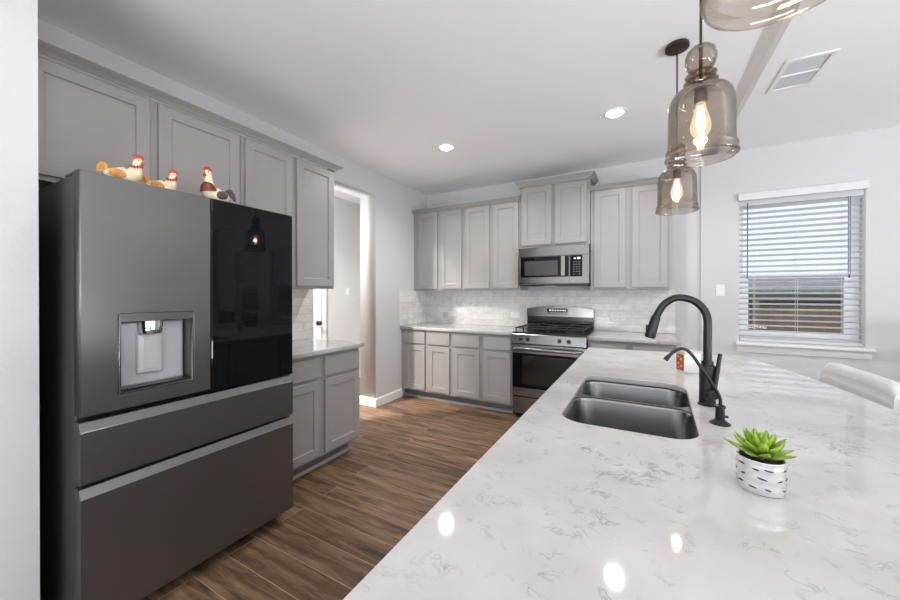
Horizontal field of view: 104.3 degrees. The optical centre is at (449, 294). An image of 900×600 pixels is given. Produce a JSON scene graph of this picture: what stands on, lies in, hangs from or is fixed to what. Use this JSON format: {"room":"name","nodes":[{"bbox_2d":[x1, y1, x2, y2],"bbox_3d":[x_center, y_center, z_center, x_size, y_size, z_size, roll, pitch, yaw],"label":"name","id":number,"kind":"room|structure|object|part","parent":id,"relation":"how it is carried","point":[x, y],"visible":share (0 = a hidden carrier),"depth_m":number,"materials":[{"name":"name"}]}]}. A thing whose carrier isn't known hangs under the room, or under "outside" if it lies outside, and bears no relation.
{"room":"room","nodes":[
{"label":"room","id":0,"kind":"room"},
{"bbox_2d":[0,0,39,599],"bbox_3d":[-2.857,-0.042,-0.317,0.748,2.750,4.119,0,0,29],"label":"wall","id":1,"kind":"structure","parent":0,"point":[19,217],"depth_m":1.27,"materials":[{"name":"white paint"}]},
{"bbox_2d":[38,19,426,397],"bbox_3d":[-1.449,-0.055,3.289,0.240,2.750,4.199,0,0,29],"label":"wall","id":2,"kind":"structure","parent":0,"point":[387,205],"depth_m":4.14,"materials":[{"name":"white paint"}]},
{"bbox_2d":[38,55,239,204],"bbox_3d":[-1.802,-0.806,2.024,0.350,0.562,0.987,0,0,29],"label":"upper cabinet","id":3,"kind":"object","parent":2,"relation":"attached to","point":[84,120],"visible":0.62,"depth_m":1.82,"materials":[{"name":"grey paint"}]},
{"bbox_3d":[-1.772,-0.810,1.736,0.020,0.528,0.453,0,0,29],"label":"door","id":4,"kind":"part","parent":3,"relation":"part of","materials":[{"name":"grey paint"}]},
{"bbox_3d":[-1.537,-0.812,2.166,0.020,0.528,0.448,0,0,29],"label":"door","id":5,"kind":"part","parent":3,"relation":"part of","materials":[{"name":"grey paint"}]},
{"bbox_2d":[240,135,333,288],"bbox_3d":[-1.366,-0.570,2.822,0.350,1.040,0.824,0,0,29],"label":"upper cabinet","id":6,"kind":"object","parent":2,"relation":"attached to","point":[271,179],"visible":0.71,"depth_m":2.77,"materials":[{"name":"grey paint"}]},
{"bbox_2d":[38,39,342,171],"bbox_3d":[-1.569,-1.109,2.396,0.399,0.040,1.864,0,0,29],"label":"crown molding","id":7,"kind":"structure","parent":6,"relation":"attached to","point":[44,48],"depth_m":1.97,"materials":[{"name":"grey paint"}]},
{"bbox_3d":[-1.319,-0.574,2.565,0.020,1.006,0.370,0,0,29],"label":"door","id":8,"kind":"part","parent":6,"relation":"part of","materials":[{"name":"grey paint"}]},
{"bbox_3d":[-1.121,-0.575,2.926,0.020,1.006,0.377,0,0,29],"label":"door","id":9,"kind":"part","parent":6,"relation":"part of","materials":[{"name":"grey paint"}]},
{"bbox_2d":[292,289,313,339],"bbox_3d":[-1.509,0.178,2.920,0.008,0.458,0.893,0,0,29],"label":"backsplash","id":10,"kind":"structure","parent":2,"relation":"attached to","point":[302,299],"depth_m":3.20,"materials":[{"name":"tile"}]},
{"bbox_2d":[359,388,402,407],"bbox_3d":[-0.852,1.266,4.367,0.256,0.102,0.520,0,0,29],"label":"baseboard","id":11,"kind":"structure","parent":2,"relation":"attached to","point":[367,401],"depth_m":4.18,"materials":[{"name":"white paint"}]},
{"bbox_2d":[399,290,426,325],"bbox_3d":[-0.492,0.172,4.779,0.008,0.458,0.650,0,0,29],"label":"backsplash","id":12,"kind":"structure","parent":2,"relation":"attached to","point":[412,304],"depth_m":4.74,"materials":[{"name":"tile"}]},
{"bbox_2d":[412,196,519,213],"bbox_3d":[0.140,-1.115,4.385,1.491,0.038,0.045,0,0,29],"label":"crown molding","id":13,"kind":"structure","parent":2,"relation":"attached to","point":[515,198],"depth_m":4.34,"materials":[{"name":"grey paint"}]},
{"bbox_2d":[40,378,520,599],"bbox_3d":[0.496,1.380,0.349,8.700,0.100,8.700,0,0,29],"label":"floor","id":14,"kind":"structure","parent":0,"point":[347,513],"depth_m":2.18,"materials":[{"name":"brown wood"}]},
{"bbox_2d":[38,169,292,599],"bbox_3d":[-1.488,0.426,1.861,0.804,1.798,0.890,0,0,29],"label":"refrigerator","id":15,"kind":"object","parent":14,"relation":"on","point":[166,382],"visible":1,"depth_m":1.49,"materials":[{"name":"black metal"}]},
{"bbox_2d":[96,155,144,181],"bbox_3d":[-1.394,-0.530,1.483,0.166,0.145,0.074,0,0,-23],"label":"figurine","id":16,"kind":"object","parent":15,"relation":"on","point":[134,172],"visible":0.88,"depth_m":1.47,"materials":[{"name":"beige ceramic"}]},
{"bbox_3d":[-1.275,-0.004,1.488,0.066,0.913,0.443,0,0,29],"label":"door","id":17,"kind":"part","parent":15,"relation":"part of","materials":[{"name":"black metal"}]},
{"bbox_3d":[-1.242,0.235,1.490,0.014,0.318,0.262,0,0,29],"label":"dispenser frame","id":18,"kind":"part","parent":15,"relation":"part of","materials":[{"name":"silver metal"}]},
{"bbox_2d":[140,170,178,189],"bbox_3d":[-1.350,-0.524,1.625,0.150,0.130,0.066,0,0,-26],"label":"figurine","id":19,"kind":"object","parent":15,"relation":"on","point":[170,183],"visible":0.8,"depth_m":1.62,"materials":[{"name":"beige ceramic"}]},
{"bbox_3d":[-1.168,0.987,1.687,0.066,0.534,0.890,0,0,29],"label":"drawer","id":20,"kind":"part","parent":15,"relation":"part of","materials":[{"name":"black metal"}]},
{"bbox_3d":[-1.168,0.589,1.686,0.066,0.230,0.890,0,0,29],"label":"drawer","id":21,"kind":"part","parent":15,"relation":"part of","materials":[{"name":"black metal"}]},
{"bbox_2d":[200,166,235,201],"bbox_3d":[-1.204,-0.554,1.826,0.083,0.190,0.189,0,0,19],"label":"rooster figurine","id":22,"kind":"object","parent":15,"relation":"on","point":[207,187],"visible":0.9,"depth_m":1.76,"materials":[{"name":"beige ceramic"}]},
{"bbox_3d":[-1.061,0.002,1.880,0.066,0.927,0.442,0,0,29],"label":"door","id":23,"kind":"part","parent":15,"relation":"part of","materials":[{"name":"black glass"}]},
{"bbox_2d":[288,348,358,479],"bbox_3d":[-1.238,0.884,2.770,0.630,0.876,0.824,0,0,29],"label":"base cabinet","id":24,"kind":"object","parent":14,"relation":"on","point":[325,416],"visible":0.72,"depth_m":2.66,"materials":[{"name":"grey paint"}]},
{"bbox_3d":[-1.062,0.921,2.456,0.020,0.555,0.364,0,0,29],"label":"door","id":25,"kind":"part","parent":24,"relation":"part of","materials":[{"name":"grey paint"}]},
{"bbox_3d":[-1.062,0.546,2.455,0.020,0.146,0.364,0,0,29],"label":"drawer","id":26,"kind":"part","parent":24,"relation":"part of","materials":[{"name":"grey paint"}]},
{"bbox_3d":[-1.043,1.312,2.645,0.014,0.022,0.788,0,0,29],"label":"shoe molding","id":27,"kind":"part","parent":24,"relation":"part of","materials":[{"name":"grey paint"}]},
{"bbox_2d":[292,338,363,359],"bbox_3d":[-1.219,0.427,2.778,0.635,0.036,0.860,0,0,29],"label":"countertop","id":28,"kind":"structure","parent":24,"relation":"on","point":[303,348],"depth_m":2.81,"materials":[{"name":"white stone"}]},
{"bbox_3d":[-0.864,0.545,2.816,0.020,0.146,0.364,0,0,29],"label":"drawer","id":29,"kind":"part","parent":24,"relation":"part of","materials":[{"name":"grey paint"}]},
{"bbox_3d":[-0.864,0.919,2.817,0.020,0.555,0.364,0,0,29],"label":"door","id":30,"kind":"part","parent":24,"relation":"part of","materials":[{"name":"grey paint"}]},
{"bbox_2d":[402,329,454,402],"bbox_3d":[-0.160,0.878,4.621,0.743,0.876,0.630,0,0,29],"label":"base cabinet","id":31,"kind":"object","parent":14,"relation":"on","point":[426,354],"visible":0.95,"depth_m":4.35,"materials":[{"name":"grey paint"}]},
{"bbox_3d":[-0.445,0.539,4.428,0.300,0.146,0.020,0,0,29],"label":"drawer","id":32,"kind":"part","parent":31,"relation":"part of","materials":[{"name":"grey paint"}]},
{"bbox_3d":[-0.445,0.914,4.429,0.300,0.555,0.020,0,0,29],"label":"door","id":33,"kind":"part","parent":31,"relation":"part of","materials":[{"name":"grey paint"}]},
{"bbox_3d":[-0.271,1.306,4.420,0.743,0.022,0.014,0,0,29],"label":"shoe molding","id":34,"kind":"part","parent":31,"relation":"part of","materials":[{"name":"grey paint"}]},
{"bbox_3d":[-0.137,0.540,4.260,0.300,0.146,0.020,0,0,29],"label":"drawer","id":35,"kind":"part","parent":31,"relation":"part of","materials":[{"name":"grey paint"}]},
{"bbox_3d":[-0.137,0.915,4.261,0.300,0.555,0.020,0,0,29],"label":"door","id":36,"kind":"part","parent":31,"relation":"part of","materials":[{"name":"grey paint"}]},
{"bbox_2d":[452,332,512,412],"bbox_3d":[0.499,0.879,4.260,0.757,0.876,0.630,0,0,29],"label":"base cabinet","id":37,"kind":"object","parent":14,"relation":"on","point":[481,363],"visible":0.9,"depth_m":4.00,"materials":[{"name":"grey paint"}]},
{"bbox_2d":[401,323,522,334],"bbox_3d":[0.171,0.421,4.425,1.493,0.036,0.635,0,0,29],"label":"countertop","id":38,"kind":"structure","parent":37,"relation":"on","point":[464,328],"depth_m":4.31,"materials":[{"name":"white stone"}]},
{"bbox_3d":[0.190,0.541,4.081,0.336,0.146,0.020,0,0,29],"label":"drawer","id":39,"kind":"part","parent":37,"relation":"part of","materials":[{"name":"grey paint"}]},
{"bbox_3d":[0.190,0.915,4.082,0.336,0.555,0.020,0,0,29],"label":"door","id":40,"kind":"part","parent":37,"relation":"part of","materials":[{"name":"grey paint"}]},
{"bbox_3d":[0.388,1.307,4.059,0.757,0.022,0.014,0,0,29],"label":"shoe molding","id":41,"kind":"part","parent":37,"relation":"part of","materials":[{"name":"grey paint"}]},
{"bbox_3d":[0.523,0.541,3.899,0.324,0.146,0.020,0,0,29],"label":"drawer","id":42,"kind":"part","parent":37,"relation":"part of","materials":[{"name":"grey paint"}]},
{"bbox_3d":[0.523,0.916,3.900,0.324,0.555,0.020,0,0,29],"label":"door","id":43,"kind":"part","parent":37,"relation":"part of","materials":[{"name":"grey paint"}]},
{"bbox_2d":[512,306,593,415],"bbox_3d":[1.137,0.726,3.843,0.754,1.186,0.727,0,0,29],"label":"gas range","id":44,"kind":"object","parent":14,"relation":"on","point":[542,352],"visible":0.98,"depth_m":3.68,"materials":[{"name":"silver metal"}]},
{"bbox_3d":[1.004,1.176,3.601,0.746,0.177,0.025,0,0,29],"label":"drawer","id":45,"kind":"part","parent":44,"relation":"part of","materials":[{"name":"silver metal"}]},
{"bbox_3d":[1.003,1.033,3.599,0.746,0.089,0.027,0,0,29],"label":"door","id":46,"kind":"part","parent":44,"relation":"part of","materials":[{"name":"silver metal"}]},
{"bbox_3d":[1.004,0.757,3.600,0.746,0.460,0.023,0,0,29],"label":"oven door","id":47,"kind":"part","parent":44,"relation":"part of","materials":[{"name":"black glass"}]},
{"bbox_3d":[0.982,0.568,3.559,0.727,0.034,0.080,0,0,29],"label":"handle","id":48,"kind":"part","parent":44,"relation":"part of","materials":[{"name":"silver metal"}]},
{"bbox_3d":[0.998,0.573,3.588,0.746,0.092,0.002,0,0,29],"label":"door","id":49,"kind":"part","parent":44,"relation":"part of","materials":[{"name":"silver metal"}]},
{"bbox_3d":[1.001,0.468,3.594,0.754,0.103,0.035,0,0,29],"label":"control panel","id":50,"kind":"part","parent":44,"relation":"part of","materials":[{"name":"silver metal"}]},
{"bbox_2d":[512,327,593,336],"bbox_3d":[1.139,0.405,3.846,0.754,0.016,0.582,0,0,29],"label":"cooktop","id":51,"kind":"object","parent":44,"relation":"in","point":[521,332],"depth_m":3.68,"materials":[{"name":"black metal"}]},
{"bbox_3d":[1.255,0.190,4.093,0.250,0.075,0.005,0,0,29],"label":"display frame","id":52,"kind":"part","parent":44,"relation":"part of","materials":[{"name":"silver metal"}]},
{"bbox_3d":[1.292,0.194,4.124,0.754,0.124,0.083,0,0,29],"label":"backguard panel","id":53,"kind":"part","parent":44,"relation":"part of","materials":[{"name":"silver metal"}]},
{"bbox_2d":[588,340,675,351],"bbox_3d":[1.825,0.881,3.535,0.733,0.876,0.630,0,0,29],"label":"base cabinet","id":54,"kind":"object","parent":14,"relation":"on","point":[591,343],"visible":0.12,"depth_m":3.27,"materials":[{"name":"grey paint"}]},
{"bbox_3d":[1.512,0.543,3.357,0.315,0.146,0.020,0,0,29],"label":"drawer","id":55,"kind":"part","parent":54,"relation":"part of","materials":[{"name":"grey paint"}]},
{"bbox_2d":[587,330,680,344],"bbox_3d":[1.832,0.425,3.516,0.764,0.036,0.635,0,0,29],"label":"countertop","id":56,"kind":"structure","parent":54,"relation":"on","point":[615,336],"depth_m":3.33,"materials":[{"name":"white stone"}]},
{"bbox_3d":[1.840,0.544,3.178,0.322,0.146,0.020,0,0,29],"label":"drawer","id":57,"kind":"part","parent":54,"relation":"part of","materials":[{"name":"grey paint"}]},
{"bbox_2d":[819,363,899,412],"bbox_3d":[1.747,0.843,1.743,0.485,0.968,0.626,0,0,26],"label":"counter stool","id":58,"kind":"object","parent":14,"relation":"on","point":[878,389],"visible":0.3,"depth_m":1.60,"materials":[{"name":"white fabric"}]},
{"bbox_3d":[0.735,0.882,1.368,0.640,0.889,2.560,0,0,29],"label":"cabinet","id":59,"kind":"object","parent":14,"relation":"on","visible":0},
{"bbox_2d":[343,348,899,599],"bbox_3d":[0.978,0.425,1.322,1.166,0.024,2.755,0,0,29],"label":"countertop","id":60,"kind":"structure","parent":59,"relation":"on","point":[559,507],"depth_m":0.68,"materials":[{"name":"white stone"}]},
{"bbox_2d":[564,380,697,438],"bbox_3d":[0.715,0.550,1.383,0.476,0.224,0.784,0,0,29],"label":"sink","id":61,"kind":"object","parent":60,"relation":"in","point":[650,410],"visible":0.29,"depth_m":1.46,"materials":[{"name":"silver metal"}]},
{"bbox_3d":[0.635,0.552,1.245,0.417,0.221,0.413,0,0,29],"label":"bowl","id":62,"kind":"part","parent":61,"relation":"part of","materials":[{"name":"silver metal"}]},
{"bbox_3d":[0.817,0.551,1.570,0.424,0.221,0.305,0,0,29],"label":"bowl","id":63,"kind":"part","parent":61,"relation":"part of","materials":[{"name":"silver metal"}]},
{"bbox_2d":[645,294,722,406],"bbox_3d":[0.892,0.205,1.345,0.251,0.416,0.079,0,0,29],"label":"kitchen faucet","id":64,"kind":"object","parent":60,"relation":"on","point":[708,397],"visible":0.98,"depth_m":1.30,"materials":[{"name":"black metal"}]},
{"bbox_3d":[0.894,0.130,1.353,0.195,0.266,0.027,0,0,29],"label":"spout","id":65,"kind":"part","parent":64,"relation":"part of","materials":[{"name":"black metal"}]},
{"bbox_3d":[0.980,0.288,1.283,0.050,0.142,0.016,0,0,-25],"label":"handle","id":66,"kind":"part","parent":64,"relation":"part of","materials":[{"name":"black metal"}]},
{"bbox_2d":[676,350,701,372],"bbox_3d":[1.270,0.354,1.859,0.100,0.114,0.074,0,0,-5],"label":"canister","id":67,"kind":"object","parent":60,"relation":"on","point":[685,363],"visible":0.98,"depth_m":1.83,"materials":[{"name":"white ceramic"}]},
{"bbox_3d":[1.222,0.357,1.858,0.002,0.084,0.050,0,0,-5],"label":"printed panel","id":68,"kind":"part","parent":67,"relation":"part of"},
{"bbox_3d":[1.270,0.304,1.862,0.099,0.013,0.068,0,0,-5],"label":"lid","id":69,"kind":"part","parent":67,"relation":"part of","materials":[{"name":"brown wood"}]},
{"bbox_2d":[663,347,730,426],"bbox_3d":[0.809,0.294,1.151,0.184,0.238,0.056,0,0,29],"label":"tap","id":70,"kind":"object","parent":60,"relation":"on","point":[720,416],"visible":1,"depth_m":1.12,"materials":[{"name":"black metal"}]},
{"bbox_3d":[0.804,0.266,1.154,0.153,0.180,0.010,0,0,29],"label":"spout","id":71,"kind":"part","parent":70,"relation":"part of","materials":[{"name":"black metal"}]},
{"bbox_2d":[723,428,796,497],"bbox_3d":[0.662,0.352,0.750,0.117,0.126,0.113,0,0,29],"label":"potted succulent","id":72,"kind":"object","parent":60,"relation":"on","point":[761,467],"visible":1,"depth_m":0.73,"materials":[{"name":"green plant"}]},
{"bbox_2d":[326,196,359,370],"bbox_3d":[-2.174,-0.058,4.370,0.150,2.750,2.999,0,0,29],"label":"wall","id":73,"kind":"structure","parent":0,"point":[342,311],"depth_m":5.28,"materials":[{"name":"white paint"}]},
{"bbox_2d":[314,289,325,338],"bbox_3d":[-1.984,0.249,4.479,0.080,2.135,1.050,0,0,29],"label":"door","id":74,"kind":"structure","parent":73,"relation":"in","point":[319,294],"depth_m":4.85,"materials":[{"name":"white paint"}]},
{"bbox_3d":[-2.014,0.284,4.492,0.012,2.045,0.895,0,0,29],"label":"panel","id":75,"kind":"part","parent":74,"relation":"part of","materials":[{"name":"white paint"}]},
{"bbox_2d":[345,288,348,295],"bbox_3d":[-1.561,-0.046,5.323,0.009,0.116,0.072,0,0,29],"label":"light switch","id":76,"kind":"object","parent":73,"relation":"attached to","point":[346,289],"visible":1,"depth_m":5.31,"materials":[{"name":"white plastic"}]},
{"bbox_2d":[38,0,899,203],"bbox_3d":[0.496,-1.495,0.339,8.700,0.250,8.700,0,0,29],"label":"ceiling","id":77,"kind":"structure","parent":0,"point":[521,90],"depth_m":2.19,"materials":[{"name":"white paint"}]},
{"bbox_2d":[437,143,454,150],"bbox_3d":[-0.037,-1.421,3.385,0.176,0.018,0.176,0,0,29],"label":"recessed light","id":78,"kind":"object","parent":77,"relation":"in","point":[444,146],"visible":1,"depth_m":3.36,"materials":[{"name":"white paint"}]},
{"bbox_2d":[603,107,626,118],"bbox_3d":[1.292,-1.419,2.742,0.176,0.018,0.176,0,0,29],"label":"recessed light","id":79,"kind":"object","parent":77,"relation":"in","point":[615,112],"visible":1,"depth_m":2.72,"materials":[{"name":"white"}]},
{"bbox_2d":[655,38,699,215],"bbox_3d":[1.299,-0.950,2.002,0.215,0.950,0.215,0,0,29],"label":"pendant light","id":80,"kind":"object","parent":77,"relation":"hanging from","point":[676,47],"visible":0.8,"depth_m":1.99,"materials":[{"name":"brown"}]},
{"bbox_2d":[673,146,680,178],"bbox_3d":[1.299,-0.765,2.002,0.039,0.200,0.039,0,0,29],"label":"socket","id":81,"kind":"object","parent":80,"relation":"attached to","point":[677,172],"depth_m":1.99,"materials":[{"name":"brown metal"}]},
{"bbox_3d":[1.299,-1.130,2.001,0.008,0.530,0.008,0,0,29],"label":"cord","id":82,"kind":"part","parent":80,"relation":"part of","materials":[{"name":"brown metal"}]},
{"bbox_3d":[1.299,-0.600,2.003,0.215,0.248,0.215,0,0,29],"label":"lamp shade","id":83,"kind":"part","parent":80,"relation":"part of","materials":[{"name":"grey glass"}]},
{"bbox_2d":[664,0,740,168],"bbox_3d":[0.868,-0.948,1.210,0.215,0.950,0.215,0,0,29],"label":"pendant light","id":84,"kind":"object","parent":77,"relation":"hanging from","point":[699,89],"visible":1,"depth_m":1.19,"materials":[{"name":"brown glass"}]},
{"bbox_3d":[0.868,-1.128,1.209,0.008,0.530,0.008,0,0,29],"label":"cord","id":85,"kind":"part","parent":84,"relation":"part of","materials":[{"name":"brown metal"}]},
{"bbox_2d":[694,46,707,105],"bbox_3d":[0.868,-0.763,1.210,0.039,0.200,0.039,0,0,29],"label":"socket","id":86,"kind":"object","parent":84,"relation":"attached to","point":[700,92],"depth_m":1.20,"materials":[{"name":"brown metal"}]},
{"bbox_3d":[0.868,-0.597,1.211,0.215,0.248,0.215,0,0,29],"label":"lamp shade","id":87,"kind":"part","parent":84,"relation":"part of","materials":[{"name":"grey glass"}]},
{"bbox_2d":[700,0,825,31],"bbox_3d":[0.505,-0.945,0.521,0.215,0.950,0.215,0,0,29],"label":"pendant light","id":88,"kind":"object","parent":77,"relation":"hanging from","point":[709,12],"visible":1,"depth_m":0.62,"materials":[{"name":"brown"}]},
{"bbox_2d":[766,48,839,93],"bbox_3d":[2.166,-1.371,2.166,0.224,0.008,0.374,0,0,29],"label":"ceiling vent","id":89,"kind":"object","parent":77,"relation":"in","point":[799,72],"visible":1,"depth_m":2.14,"materials":[{"name":"white metal"}]},
{"bbox_2d":[427,152,700,350],"bbox_3d":[0.534,-0.059,4.684,4.600,2.750,0.150,0,0,29],"label":"wall","id":90,"kind":"structure","parent":0,"point":[686,228],"depth_m":3.60,"materials":[{"name":"white paint"}]},
{"bbox_2d":[414,208,470,290],"bbox_3d":[-0.091,-0.577,4.738,0.748,1.040,0.350,0,0,29],"label":"upper cabinet","id":91,"kind":"object","parent":90,"relation":"attached to","point":[438,236],"visible":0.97,"depth_m":4.59,"materials":[{"name":"grey paint"}]},
{"bbox_3d":[-0.297,-0.581,4.663,0.298,1.006,0.020,0,0,29],"label":"door","id":92,"kind":"part","parent":91,"relation":"part of","materials":[{"name":"grey paint"}]},
{"bbox_3d":[0.013,-0.581,4.493,0.297,1.006,0.020,0,0,29],"label":"door","id":93,"kind":"part","parent":91,"relation":"part of","materials":[{"name":"grey paint"}]},
{"bbox_2d":[463,201,527,290],"bbox_3d":[0.565,-0.575,4.379,0.742,1.040,0.350,0,0,29],"label":"upper cabinet","id":94,"kind":"object","parent":90,"relation":"attached to","point":[491,233],"visible":0.98,"depth_m":4.24,"materials":[{"name":"grey paint"}]},
{"bbox_3d":[0.334,-0.580,4.317,0.323,1.006,0.020,0,0,29],"label":"door","id":95,"kind":"part","parent":94,"relation":"part of","materials":[{"name":"grey paint"}]},
{"bbox_3d":[0.659,-0.580,4.140,0.313,1.006,0.020,0,0,29],"label":"door","id":96,"kind":"part","parent":94,"relation":"part of","materials":[{"name":"grey paint"}]},
{"bbox_2d":[427,290,674,333],"bbox_3d":[0.994,0.173,4.342,3.034,0.458,0.008,0,0,29],"label":"backsplash","id":97,"kind":"structure","parent":90,"relation":"attached to","point":[488,307],"depth_m":4.24,"materials":[{"name":"tile"}]},
{"bbox_2d":[448,311,455,315],"bbox_3d":[0.026,0.260,4.861,0.116,0.072,0.009,0,0,29],"label":"outlet","id":98,"kind":"object","parent":97,"relation":"attached to","point":[450,313],"visible":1,"depth_m":4.86,"materials":[{"name":"white plastic"}]},
{"bbox_2d":[511,312,519,317],"bbox_3d":[0.825,0.254,4.424,0.116,0.072,0.009,0,0,29],"label":"outlet","id":99,"kind":"object","parent":97,"relation":"attached to","point":[513,314],"visible":1,"depth_m":4.42,"materials":[{"name":"white plastic"}]},
{"bbox_2d":[609,311,625,321],"bbox_3d":[1.851,0.238,3.863,0.165,0.116,0.008,0,0,29],"label":"outlet","id":100,"kind":"object","parent":97,"relation":"attached to","point":[617,316],"visible":1,"depth_m":3.86,"materials":[{"name":"white plastic"}]},
{"bbox_2d":[515,170,598,247],"bbox_3d":[1.212,-0.914,3.993,0.858,0.748,0.405,0,0,29],"label":"upper cabinet","id":101,"kind":"object","parent":90,"relation":"attached to","point":[558,214],"visible":0.95,"depth_m":3.84,"materials":[{"name":"grey paint"}]},
{"bbox_3d":[0.979,-0.890,3.957,0.334,0.656,0.020,0,0,29],"label":"door","id":102,"kind":"part","parent":101,"relation":"part of","materials":[{"name":"grey paint"}]},
{"bbox_2d":[518,244,590,286],"bbox_3d":[1.199,-0.311,3.969,0.754,0.437,0.440,0,0,29],"label":"microwave","id":103,"kind":"object","parent":101,"relation":"attached to","point":[567,265],"visible":0.98,"depth_m":3.79,"materials":[{"name":"silver metal"}]},
{"bbox_3d":[1.028,-0.276,3.858,0.560,0.291,0.024,0,0,29],"label":"door","id":104,"kind":"part","parent":103,"relation":"part of","materials":[{"name":"silver metal"}]},
{"bbox_3d":[1.038,-0.306,3.852,0.526,0.224,0.020,0,0,29],"label":"door glass","id":105,"kind":"part","parent":103,"relation":"part of","materials":[{"name":"black glass"}]},
{"bbox_3d":[1.113,-0.475,3.811,0.754,0.103,0.024,0,0,29],"label":"vent panel","id":106,"kind":"part","parent":103,"relation":"part of","materials":[{"name":"silver metal"}]},
{"bbox_3d":[1.208,-0.307,3.730,0.042,0.214,0.029,0,0,29],"label":"handle","id":107,"kind":"part","parent":103,"relation":"part of","materials":[{"name":"silver metal"}]},
{"bbox_3d":[1.360,-0.275,3.676,0.190,0.291,0.024,0,0,29],"label":"control panel","id":108,"kind":"part","parent":103,"relation":"part of","materials":[{"name":"silver metal"}]},
{"bbox_3d":[1.212,-1.260,3.991,0.858,0.058,0.404,0,0,29],"label":"crown molding","id":109,"kind":"part","parent":101,"relation":"part of","materials":[{"name":"grey paint"}]},
{"bbox_3d":[1.304,-0.889,3.780,0.335,0.656,0.020,0,0,29],"label":"door","id":110,"kind":"part","parent":101,"relation":"part of","materials":[{"name":"grey paint"}]},
{"bbox_2d":[590,175,676,289],"bbox_3d":[1.890,-0.592,3.628,0.775,1.078,0.395,0,0,29],"label":"upper cabinet","id":111,"kind":"object","parent":90,"relation":"attached to","point":[631,245],"visible":0.93,"depth_m":3.50,"materials":[{"name":"grey paint"}]},
{"bbox_3d":[1.644,-0.578,3.600,0.300,1.006,0.020,0,0,29],"label":"door","id":112,"kind":"part","parent":111,"relation":"part of","materials":[{"name":"grey paint"}]},
{"bbox_3d":[1.890,-1.112,3.626,0.775,0.038,0.394,0,0,29],"label":"crown molding","id":113,"kind":"part","parent":111,"relation":"part of","materials":[{"name":"grey paint"}]},
{"bbox_3d":[1.957,-0.577,3.429,0.306,1.006,0.020,0,0,29],"label":"door","id":114,"kind":"part","parent":111,"relation":"part of","materials":[{"name":"grey paint"}]},
{"bbox_2d":[736,449,787,497],"bbox_3d":[0.666,0.380,0.750,0.084,0.069,0.084,0,0,29],"label":"pot","id":115,"kind":"object","parent":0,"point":[757,474],"depth_m":0.72,"materials":[{"name":"white ceramic"}]},
{"bbox_2d":[700,126,899,382],"bbox_3d":[4.280,-0.027,2.623,3.950,2.700,0.170,0,0,29],"label":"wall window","id":116,"kind":"structure","parent":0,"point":[872,155],"depth_m":3.07,"materials":[{"name":"white paint"}]},
{"bbox_2d":[715,284,724,295],"bbox_3d":[2.640,-0.042,3.418,0.072,0.116,0.009,0,0,29],"label":"light switch","id":117,"kind":"object","parent":116,"relation":"attached to","point":[719,289],"visible":1,"depth_m":3.42,"materials":[{"name":"white plastic"}]},
{"bbox_2d":[738,180,869,346],"bbox_3d":[3.146,-0.259,3.169,0.860,1.400,0.106,0,0,29],"label":"window blind","id":118,"kind":"object","parent":116,"relation":"attached to","point":[847,191],"visible":0.92,"depth_m":3.15,"materials":[{"name":"white plastic"}]},
{"bbox_3d":[3.160,-0.214,3.189,0.600,1.265,0.057,0,0,29],"label":"ladder cord","id":119,"kind":"part","parent":118,"relation":"part of","materials":[{"name":"white fabric"}]},
{"bbox_3d":[3.160,0.428,3.191,0.818,0.026,0.050,0,0,29],"label":"rail","id":120,"kind":"part","parent":118,"relation":"part of","materials":[{"name":"white plastic"}]},
{"bbox_3d":[3.429,-0.498,3.002,0.015,0.705,0.013,0,0,29],"label":"lift cord","id":121,"kind":"part","parent":118,"relation":"part of","materials":[{"name":"white fabric"}]},
{"bbox_2d":[735,200,876,359],"bbox_3d":[3.168,-0.179,3.193,0.918,1.445,0.215,0,0,29],"label":"window","id":122,"kind":"structure","parent":116,"relation":"attached to","point":[858,352],"depth_m":3.12,"materials":[{"name":"white plastic"}]},
{"bbox_3d":[3.196,0.100,3.256,0.738,0.598,0.030,0,0,29],"label":"sash","id":123,"kind":"part","parent":122,"relation":"part of","materials":[{"name":"white plastic"}]},
{"bbox_3d":[3.154,0.461,3.169,0.918,0.031,0.154,0,0,29],"label":"sill","id":124,"kind":"part","parent":122,"relation":"part of","materials":[{"name":"white paint"}]},
{"label":"outside","id":125,"kind":"structure","parent":0,"visible":0},
{"bbox_3d":[12.599,1.716,12.051,28.000,0.150,23.350,0,0,29],"label":"ground","id":126,"kind":"structure","parent":125,"visible":0},
{"bbox_2d":[748,299,842,332],"bbox_3d":[9.493,0.867,4.196,14.090,1.600,0.150,0,0,29],"label":"fence","id":127,"kind":"object","parent":126,"relation":"on","point":[826,330],"visible":0.07,"depth_m":6.13,"materials":[{"name":"brown wood"}]},
{"bbox_3d":[5.531,0.860,6.330,0.090,1.600,0.090,0,0,29],"label":"post","id":128,"kind":"part","parent":127,"relation":"part of","materials":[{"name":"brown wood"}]},
{"bbox_3d":[9.470,0.762,4.248,14.000,1.310,0.040,0,0,29],"label":"rail","id":129,"kind":"part","parent":127,"relation":"part of","materials":[{"name":"brown wood"}]},
{"bbox_2d":[748,277,842,329],"bbox_3d":[16.163,0.470,9.185,19.800,2.360,5.750,0,0,29],"label":"house","id":130,"kind":"structure","parent":126,"relation":"on","point":[838,278],"depth_m":9.99,"materials":[{"name":"grey"}]}
]}

